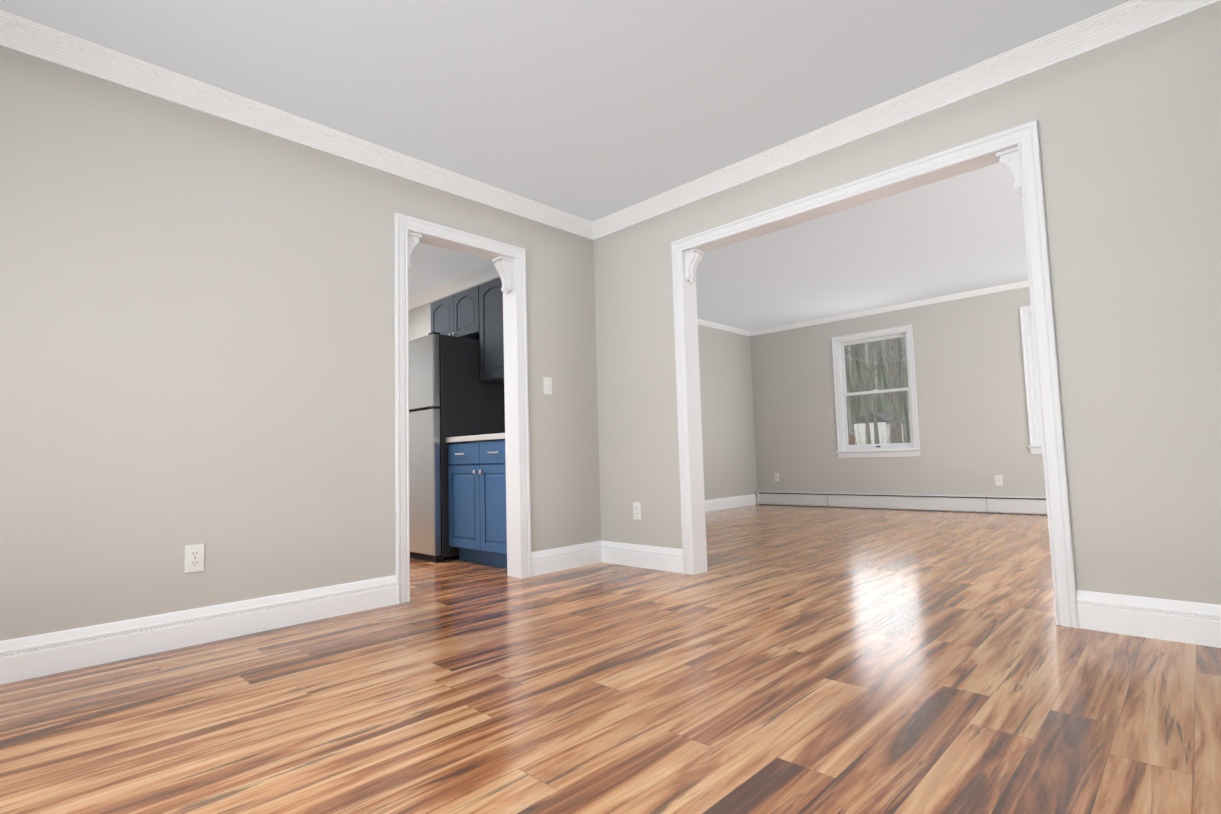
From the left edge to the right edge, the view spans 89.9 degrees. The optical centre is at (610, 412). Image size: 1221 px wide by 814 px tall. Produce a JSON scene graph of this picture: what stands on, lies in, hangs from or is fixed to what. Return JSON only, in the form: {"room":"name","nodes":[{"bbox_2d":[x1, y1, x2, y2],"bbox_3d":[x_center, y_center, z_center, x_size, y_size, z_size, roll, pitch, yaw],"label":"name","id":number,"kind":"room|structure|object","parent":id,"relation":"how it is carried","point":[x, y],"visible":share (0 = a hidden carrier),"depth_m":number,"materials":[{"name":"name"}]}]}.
{"room":"empty dining room","nodes":[
{"label":"empty dining room","id":0,"kind":"room"},
{"bbox_2d":[0,45,600,640],"bbox_3d":[-1.549,-0.208,2.997,0.120,2.410,4.060,-6,-6,44],"label":"wall","id":1,"kind":"structure","parent":0,"point":[196,327],"depth_m":2.68,"materials":[{"name":"beige paint"}]},
{"bbox_2d":[184,544,204,572],"bbox_3d":[-1.764,0.618,2.596,0.009,0.115,0.070,-6,-6,44],"label":"outlet","id":2,"kind":"object","parent":1,"relation":"attached to","point":[194,558],"visible":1,"depth_m":2.59,"materials":[{"name":"white plastic"}]},
{"bbox_2d":[394,212,531,603],"bbox_3d":[-0.895,-0.029,3.659,0.168,2.110,0.894,-6,-6,44],"label":"door frame","id":3,"kind":"structure","parent":1,"relation":"attached to","point":[411,233],"depth_m":3.83,"materials":[{"name":"white wood"}]},
{"bbox_2d":[543,377,551,394],"bbox_3d":[-0.417,-0.180,4.076,0.019,0.115,0.070,-6,-6,44],"label":"light switch","id":4,"kind":"object","parent":1,"relation":"attached to","point":[547,382],"visible":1,"depth_m":4.07,"materials":[{"name":"white plastic"}]},
{"bbox_2d":[0,0,1220,239],"bbox_3d":[-0.300,-1.497,1.847,3.450,0.080,4.060,-6,-6,44],"label":"crown molding","id":5,"kind":"structure","parent":1,"relation":"attached to","point":[114,66],"depth_m":2.85,"materials":[{"name":"white wood"}]},
{"bbox_2d":[0,541,1220,684],"bbox_3d":[-0.234,0.792,1.680,3.450,0.148,4.060,-6,-6,44],"label":"baseboard","id":6,"kind":"structure","parent":1,"relation":"attached to","point":[45,654],"depth_m":2.46,"materials":[{"name":"white wood"}]},
{"bbox_2d":[0,0,1130,296],"bbox_3d":[-1.568,-1.542,2.992,7.090,0.250,4.180,-6,-6,44],"label":"ceiling","id":7,"kind":"structure","parent":0,"point":[592,110],"depth_m":2.62,"materials":[{"name":"grey paint"}]},
{"bbox_2d":[0,504,1220,813],"bbox_3d":[0.622,1.083,4.166,8.240,0.120,9.080,-6,-6,44],"label":"floor","id":8,"kind":"structure","parent":0,"point":[814,660],"depth_m":1.86,"materials":[{"name":"laminate"}]},
{"bbox_2d":[409,332,504,562],"bbox_3d":[-1.337,0.282,5.014,0.725,1.712,0.766,-6,-6,44],"label":"refrigerator","id":9,"kind":"object","parent":8,"relation":"on","point":[451,394],"visible":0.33,"depth_m":4.66,"materials":[{"name":"grey metal"}]},
{"bbox_2d":[446,433,506,567],"bbox_3d":[-0.704,0.574,4.502,0.840,1.020,0.669,-6,-6,44],"label":"base cabinet","id":10,"kind":"object","parent":8,"relation":"on","point":[477,498],"visible":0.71,"depth_m":4.31,"materials":[{"name":"blue wood"}]},
{"bbox_2d":[756,491,1046,514],"bbox_3d":[4.310,1.004,6.668,6.118,0.187,0.064,-6,-6,44],"label":"baseboard heater","id":11,"kind":"object","parent":8,"relation":"on","point":[1003,504],"visible":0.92,"depth_m":7.31,"materials":[{"name":"white metal"}]},
{"bbox_2d":[698,325,756,503],"bbox_3d":[0.438,0.001,7.281,0.120,2.500,4.630,-6,-6,44],"label":"wall","id":12,"kind":"structure","parent":0,"point":[727,420],"depth_m":8.40,"materials":[{"name":"beige paint"}]},
{"bbox_2d":[697,319,751,335],"bbox_3d":[0.464,-1.224,7.304,0.060,0.055,4.500,-6,-6,44],"label":"crown molding","id":13,"kind":"structure","parent":12,"relation":"attached to","point":[700,322],"depth_m":8.44,"materials":[{"name":"white wood"}]},
{"bbox_2d":[705,494,755,511],"bbox_3d":[0.493,1.167,7.120,0.017,0.148,4.550,-6,-6,44],"label":"baseboard","id":14,"kind":"structure","parent":12,"relation":"attached to","point":[727,503],"depth_m":8.25,"materials":[{"name":"white wood"}]},
{"bbox_2d":[408,1,1220,604],"bbox_3d":[0.373,-0.313,4.051,8.240,2.660,0.120,-6,-6,44],"label":"wall","id":15,"kind":"structure","parent":0,"point":[1130,137],"depth_m":2.43,"materials":[{"name":"beige paint"}]},
{"bbox_2d":[431,287,474,338],"bbox_3d":[-1.196,-0.801,5.258,0.744,0.380,0.351,-6,-6,44],"label":"upper cabinet","id":16,"kind":"object","parent":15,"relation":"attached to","point":[453,315],"depth_m":5.10,"materials":[{"name":"blue wood"}]},
{"bbox_2d":[408,262,499,309],"bbox_3d":[-1.434,-1.185,5.682,3.030,0.080,0.104,-6,-6,44],"label":"crown molding","id":17,"kind":"structure","parent":15,"relation":"attached to","point":[474,277],"depth_m":5.62,"materials":[{"name":"white wood"}]},
{"bbox_2d":[475,277,503,382],"bbox_3d":[-0.626,-0.658,4.700,0.814,0.780,0.351,-6,-6,44],"label":"upper cabinet","id":18,"kind":"object","parent":15,"relation":"attached to","point":[475,312],"depth_m":4.76,"materials":[{"name":"blue wood"}]},
{"bbox_2d":[633,502,641,519],"bbox_3d":[0.179,0.660,4.106,0.070,0.115,0.009,-6,-6,44],"label":"outlet","id":19,"kind":"object","parent":15,"relation":"attached to","point":[637,511],"visible":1,"depth_m":4.10,"materials":[{"name":"white plastic"}]},
{"bbox_2d":[671,120,1078,627],"bbox_3d":[1.186,-0.118,3.257,1.970,2.110,0.168,-6,-6,44],"label":"door frame","id":20,"kind":"structure","parent":15,"relation":"attached to","point":[1015,151],"depth_m":2.90,"materials":[{"name":"white wood"}]},
{"bbox_2d":[696,163,1028,331],"bbox_3d":[2.704,-1.546,5.263,6.390,0.160,4.780,-6,-6,44],"label":"ceiling","id":21,"kind":"structure","parent":0,"point":[964,232],"depth_m":5.65,"materials":[{"name":"grey paint"}]},
{"bbox_2d":[750,287,1045,496],"bbox_3d":[4.351,-0.145,6.829,6.390,2.500,0.150,-6,-6,44],"label":"wall","id":22,"kind":"structure","parent":0,"point":[974,439],"depth_m":7.27,"materials":[{"name":"beige paint"}]},
{"bbox_2d":[774,473,778,480],"bbox_3d":[2.342,0.910,8.614,0.070,0.115,0.009,-6,-6,44],"label":"outlet","id":23,"kind":"object","parent":22,"relation":"attached to","point":[776,476],"visible":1,"depth_m":8.61,"materials":[{"name":"white plastic"}]},
{"bbox_2d":[831,324,920,457],"bbox_3d":[3.369,-0.235,7.766,1.032,1.598,0.215,-6,-6,44],"label":"living room window","id":24,"kind":"structure","parent":22,"relation":"in","point":[896,449],"depth_m":7.75,"materials":[{"name":"white"}]},
{"bbox_2d":[752,280,1028,335],"bbox_3d":[4.243,-1.367,6.843,6.150,0.056,0.060,-6,-6,44],"label":"crown molding","id":25,"kind":"structure","parent":22,"relation":"attached to","point":[1005,287],"depth_m":7.50,"materials":[{"name":"white wood"}]},
{"bbox_2d":[995,475,1002,485],"bbox_3d":[4.282,0.748,6.745,0.070,0.115,0.009,-6,-6,44],"label":"outlet","id":26,"kind":"object","parent":22,"relation":"attached to","point":[998,480],"visible":1,"depth_m":6.74,"materials":[{"name":"white plastic"}]},
{"bbox_2d":[1019,305,1042,453],"bbox_3d":[4.884,-0.385,6.307,1.032,1.598,0.215,-6,-6,44],"label":"living room window","id":27,"kind":"structure","parent":22,"relation":"in","point":[1035,446],"depth_m":6.57,"materials":[{"name":"white wood"}]},
{"bbox_3d":[27.498,3.551,47.156,300.000,1.450,220.000,-6,-6,44],"label":"ground","id":28,"kind":"structure","parent":0,"visible":0},
{"bbox_2d":[844,338,908,444],"bbox_3d":[33.572,-5.064,62.713,44.942,20.065,88.379,-6,-6,44],"label":"trees","id":29,"kind":"object","parent":28,"relation":"on","point":[896,399],"depth_m":29.70,"materials":[{"name":"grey plant"}]},
{"bbox_2d":[848,425,905,444],"bbox_3d":[6.112,1.251,14.794,2.553,2.089,2.449,-6,-6,44],"label":"shrub","id":30,"kind":"object","parent":28,"relation":"on","point":[866,441],"depth_m":14.72,"materials":[{"name":"grey plant"}]},
{"bbox_2d":[844,337,910,442],"bbox_3d":[57.559,-5.448,108.757,240.000,26.000,0.500,-6,-6,44],"label":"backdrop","id":31,"kind":"object","parent":28,"relation":"on","point":[854,401],"depth_m":116.27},
{"bbox_2d":[852,412,904,444],"bbox_3d":[29.082,2.633,66.185,3.900,5.350,5.000,-6,-6,44],"label":"outbuilding","id":32,"kind":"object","parent":28,"relation":"on","point":[881,425],"depth_m":64.42,"materials":[{"name":"white"}]}
]}

